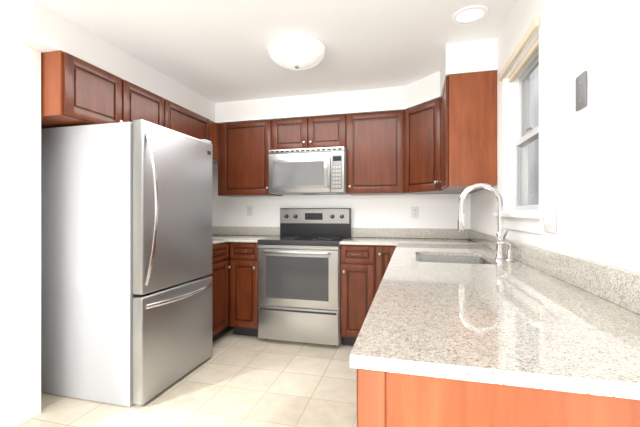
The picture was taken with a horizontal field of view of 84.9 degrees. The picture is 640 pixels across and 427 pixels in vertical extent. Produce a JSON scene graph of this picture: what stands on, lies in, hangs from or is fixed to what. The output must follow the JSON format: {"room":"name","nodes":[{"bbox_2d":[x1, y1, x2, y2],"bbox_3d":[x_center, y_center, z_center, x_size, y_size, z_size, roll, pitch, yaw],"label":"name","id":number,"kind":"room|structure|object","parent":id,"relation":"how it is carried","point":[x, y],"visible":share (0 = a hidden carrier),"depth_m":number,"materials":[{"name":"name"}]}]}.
{"room":"kitchen","nodes":[
{"label":"kitchen","id":0,"kind":"room"},
{"bbox_2d":[0,4,40,425],"bbox_3d":[-2.374,0.007,2.189,1.466,2.345,0.130,0,0,14],"label":"wall","id":1,"kind":"structure","parent":0,"point":[20,233],"depth_m":1.97,"materials":[{"name":"paint"}]},
{"bbox_2d":[0,328,356,426],"bbox_3d":[-1.115,1.210,1.621,4.390,0.060,4.920,0,0,14],"label":"floor","id":2,"kind":"structure","parent":0,"point":[233,380],"depth_m":2.26,"materials":[{"name":"tile"}]},
{"bbox_2d":[41,119,211,406],"bbox_3d":[-1.328,0.296,2.572,0.901,1.768,0.785,0,0,14],"label":"fridge","id":3,"kind":"object","parent":2,"relation":"on","point":[126,263],"visible":1,"depth_m":2.22,"materials":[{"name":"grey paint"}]},
{"bbox_2d":[207,242,233,341],"bbox_3d":[-1.195,0.725,3.503,0.805,0.910,1.069,0,0,14],"label":"base cabinet","id":4,"kind":"object","parent":2,"relation":"on","point":[221,267],"visible":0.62,"depth_m":3.19,"materials":[{"name":"brown wood"}]},
{"bbox_2d":[212,226,227,243],"bbox_3d":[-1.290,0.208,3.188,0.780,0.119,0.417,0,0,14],"label":"countertop","id":5,"kind":"structure","parent":4,"relation":"on","point":[219,233],"depth_m":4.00,"materials":[{"name":"stone"}]},
{"bbox_2d":[228,226,279,242],"bbox_3d":[-1.013,0.208,3.670,1.073,0.119,0.655,0,0,14],"label":"countertop","id":6,"kind":"structure","parent":4,"relation":"on","point":[235,234],"depth_m":3.88,"materials":[{"name":"stone"}]},
{"bbox_2d":[230,242,258,336],"bbox_3d":[-0.643,0.725,3.572,0.306,0.910,0.660,0,0,14],"label":"base cabinet","id":7,"kind":"object","parent":2,"relation":"on","point":[244,304],"visible":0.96,"depth_m":3.29,"materials":[{"name":"brown wood"}]},
{"bbox_2d":[257,208,350,345],"bbox_3d":[-0.132,0.562,3.404,0.758,1.235,0.712,0,0,14],"label":"range","id":8,"kind":"object","parent":2,"relation":"on","point":[299,279],"visible":0.96,"depth_m":3.13,"materials":[{"name":"grey metal"}]},
{"bbox_2d":[340,244,375,345],"bbox_3d":[0.397,0.725,3.303,0.306,0.910,0.660,0,0,14],"label":"base cabinet","id":9,"kind":"object","parent":2,"relation":"on","point":[357,279],"visible":0.83,"depth_m":3.02,"materials":[{"name":"brown wood"}]},
{"bbox_2d":[339,228,399,244],"bbox_3d":[0.476,0.208,3.287,0.469,0.119,0.652,0,0,14],"label":"countertop","id":10,"kind":"structure","parent":9,"relation":"on","point":[359,236],"depth_m":3.56,"materials":[{"name":"stone"}]},
{"bbox_2d":[376,245,395,292],"bbox_3d":[0.645,0.725,3.240,0.201,0.910,0.658,0,0,14],"label":"base cabinet","id":11,"kind":"object","parent":2,"relation":"on","point":[384,253],"visible":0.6,"depth_m":2.96,"materials":[{"name":"brown wood"}]},
{"bbox_2d":[357,369,639,426],"bbox_3d":[0.454,0.725,0.836,0.655,0.910,0.635,0,0,14],"label":"base cabinet","id":12,"kind":"object","parent":2,"relation":"on","point":[388,399],"visible":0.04,"depth_m":0.55,"materials":[{"name":"brown wood"}]},
{"bbox_2d":[350,228,639,399],"bbox_3d":[0.738,0.208,1.993,0.684,0.119,3.025,0,0,14],"label":"countertop","id":13,"kind":"structure","parent":12,"relation":"on","point":[531,316],"depth_m":0.82,"materials":[{"name":"stone"}]},
{"bbox_2d":[416,255,490,263],"bbox_3d":[0.742,0.369,1.972,0.450,0.198,0.570,0,0,14],"label":"undermount sink","id":14,"kind":"object","parent":13,"relation":"in","point":[451,259],"visible":0.02,"depth_m":2.22,"materials":[{"name":"silver metal"}]},
{"bbox_2d":[458,183,507,258],"bbox_3d":[0.885,0.037,1.903,0.250,0.413,0.125,0,0,14],"label":"faucet","id":15,"kind":"object","parent":13,"relation":"on","point":[501,235],"visible":1,"depth_m":1.91,"materials":[{"name":"silver metal"}]},
{"bbox_2d":[497,242,513,261],"bbox_3d":[0.948,0.194,1.790,0.081,0.101,0.040,0,0,14],"label":"soap dispenser","id":16,"kind":"object","parent":13,"relation":"on","point":[509,256],"visible":1,"depth_m":1.78,"materials":[{"name":"silver metal"}]},
{"bbox_2d":[17,0,497,123],"bbox_3d":[-0.273,-1.060,2.699,3.000,0.209,2.170,0,0,14],"label":"soffit","id":17,"kind":"structure","parent":0,"point":[41,28],"depth_m":2.83,"materials":[{"name":"paint"}]},
{"bbox_2d":[272,114,346,149],"bbox_3d":[-0.085,-0.793,3.586,0.762,0.322,0.353,0,0,14],"label":"upper cabinet","id":18,"kind":"object","parent":17,"relation":"hanging from","point":[312,132],"visible":0.88,"depth_m":3.44,"materials":[{"name":"brown wood"}]},
{"bbox_2d":[269,146,348,194],"bbox_3d":[-0.097,-0.411,3.541,0.758,0.433,0.446,0,0,14],"label":"microwave","id":19,"kind":"object","parent":18,"relation":"attached to","point":[313,171],"visible":0.98,"depth_m":3.36,"materials":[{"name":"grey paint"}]},
{"bbox_2d":[0,0,515,102],"bbox_3d":[-1.115,-1.195,1.621,4.390,0.060,4.920,0,0,14],"label":"ceiling","id":20,"kind":"structure","parent":0,"point":[215,51],"depth_m":2.29,"materials":[{"name":"paint"}]},
{"bbox_2d":[268,34,325,69],"bbox_3d":[-0.162,-1.093,2.469,0.408,0.140,0.408,0,0,14],"label":"flush ceiling light","id":21,"kind":"object","parent":20,"relation":"attached to","point":[297,52],"visible":0.98,"depth_m":2.35,"materials":[{"name":"white glass"}]},
{"bbox_2d":[452,5,488,24],"bbox_3d":[0.880,-1.160,2.054,0.200,0.008,0.200,0,0,14],"label":"recessed light","id":22,"kind":"object","parent":20,"relation":"in","point":[472,14],"visible":0.98,"depth_m":2.04,"materials":[{"name":"white paint"}]},
{"bbox_2d":[212,159,470,228],"bbox_3d":[0.024,0.007,3.805,3.260,2.345,0.120,0,0,14],"label":"wall","id":23,"kind":"structure","parent":0,"point":[438,211],"depth_m":3.64,"materials":[{"name":"paint"}]},
{"bbox_2d":[247,206,252,215],"bbox_3d":[-0.793,-0.030,3.948,0.070,0.116,0.008,0,0,14],"label":"electrical outlet","id":24,"kind":"object","parent":23,"relation":"attached to","point":[249,210],"visible":1,"depth_m":3.94,"materials":[{"name":"white plastic"}]},
{"bbox_2d":[218,120,282,196],"bbox_3d":[-0.755,-0.572,3.759,0.616,0.764,0.353,0,0,14],"label":"upper cabinet","id":25,"kind":"object","parent":23,"relation":"attached to","point":[244,148],"visible":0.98,"depth_m":3.62,"materials":[{"name":"brown wood"}]},
{"bbox_2d":[347,110,404,194],"bbox_3d":[0.550,-0.572,3.422,0.544,0.764,0.353,0,0,14],"label":"upper cabinet","id":26,"kind":"object","parent":23,"relation":"attached to","point":[375,153],"visible":1,"depth_m":3.28,"materials":[{"name":"brown wood"}]},
{"bbox_2d":[411,207,418,217],"bbox_3d":[0.949,-0.010,3.498,0.070,0.116,0.008,0,0,14],"label":"electrical outlet","id":27,"kind":"object","parent":23,"relation":"attached to","point":[414,212],"visible":1,"depth_m":3.50,"materials":[{"name":"white plastic"}]},
{"bbox_2d":[404,98,479,194],"bbox_3d":[1.074,-0.572,3.148,0.611,0.764,0.620,0,0,14],"label":"upper cabinet","id":28,"kind":"object","parent":23,"relation":"attached to","point":[421,148],"visible":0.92,"depth_m":3.02,"materials":[{"name":"brown wood"}]},
{"bbox_2d":[471,0,639,272],"bbox_3d":[0.930,0.007,1.081,0.140,2.345,4.700,0,0,14],"label":"wall","id":29,"kind":"structure","parent":0,"point":[591,169],"depth_m":1.14,"materials":[{"name":"paint"}]},
{"bbox_2d":[437,70,496,189],"bbox_3d":[1.066,-0.572,2.599,0.352,0.764,0.467,0,0,14],"label":"upper cabinet","id":30,"kind":"object","parent":29,"relation":"attached to","point":[468,129],"visible":1,"depth_m":2.37,"materials":[{"name":"brown wood"}]},
{"bbox_2d":[493,7,543,233],"bbox_3d":[1.104,-0.405,1.863,0.175,0.990,0.750,0,0,14],"label":"window","id":31,"kind":"structure","parent":29,"relation":"in","point":[525,60],"depth_m":2.07,"materials":[{"name":"white paint"}]},
{"bbox_2d":[544,204,555,232],"bbox_3d":[0.944,0.020,1.440,0.010,0.116,0.120,0,0,14],"label":"outlet","id":32,"kind":"object","parent":29,"relation":"attached to","point":[550,218],"visible":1,"depth_m":1.43,"materials":[{"name":"white plastic"}]},
{"bbox_2d":[575,71,586,111],"bbox_3d":[0.877,-0.410,1.178,0.008,0.116,0.070,0,0,14],"label":"switch plate","id":33,"kind":"object","parent":29,"relation":"attached to","point":[580,91],"visible":1,"depth_m":1.17,"materials":[{"name":"grey"}]},
{"bbox_3d":[-1.767,0.007,3.153,0.120,2.345,2.040,0,0,14],"label":"wall","id":34,"kind":"structure","parent":0,"visible":0},
{"bbox_2d":[41,50,217,158],"bbox_3d":[-1.497,-0.766,2.928,0.508,0.376,1.720,0,0,14],"label":"upper cabinet","id":35,"kind":"object","parent":34,"relation":"attached to","point":[75,91],"visible":0.5,"depth_m":2.28,"materials":[{"name":"brown wood"}]},
{"label":"outside","id":36,"kind":"structure","parent":0,"visible":0},
{"bbox_2d":[529,66,538,204],"bbox_3d":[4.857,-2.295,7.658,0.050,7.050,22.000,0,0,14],"label":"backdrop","id":37,"kind":"structure","parent":36,"point":[535,166],"depth_m":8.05,"materials":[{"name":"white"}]}
]}

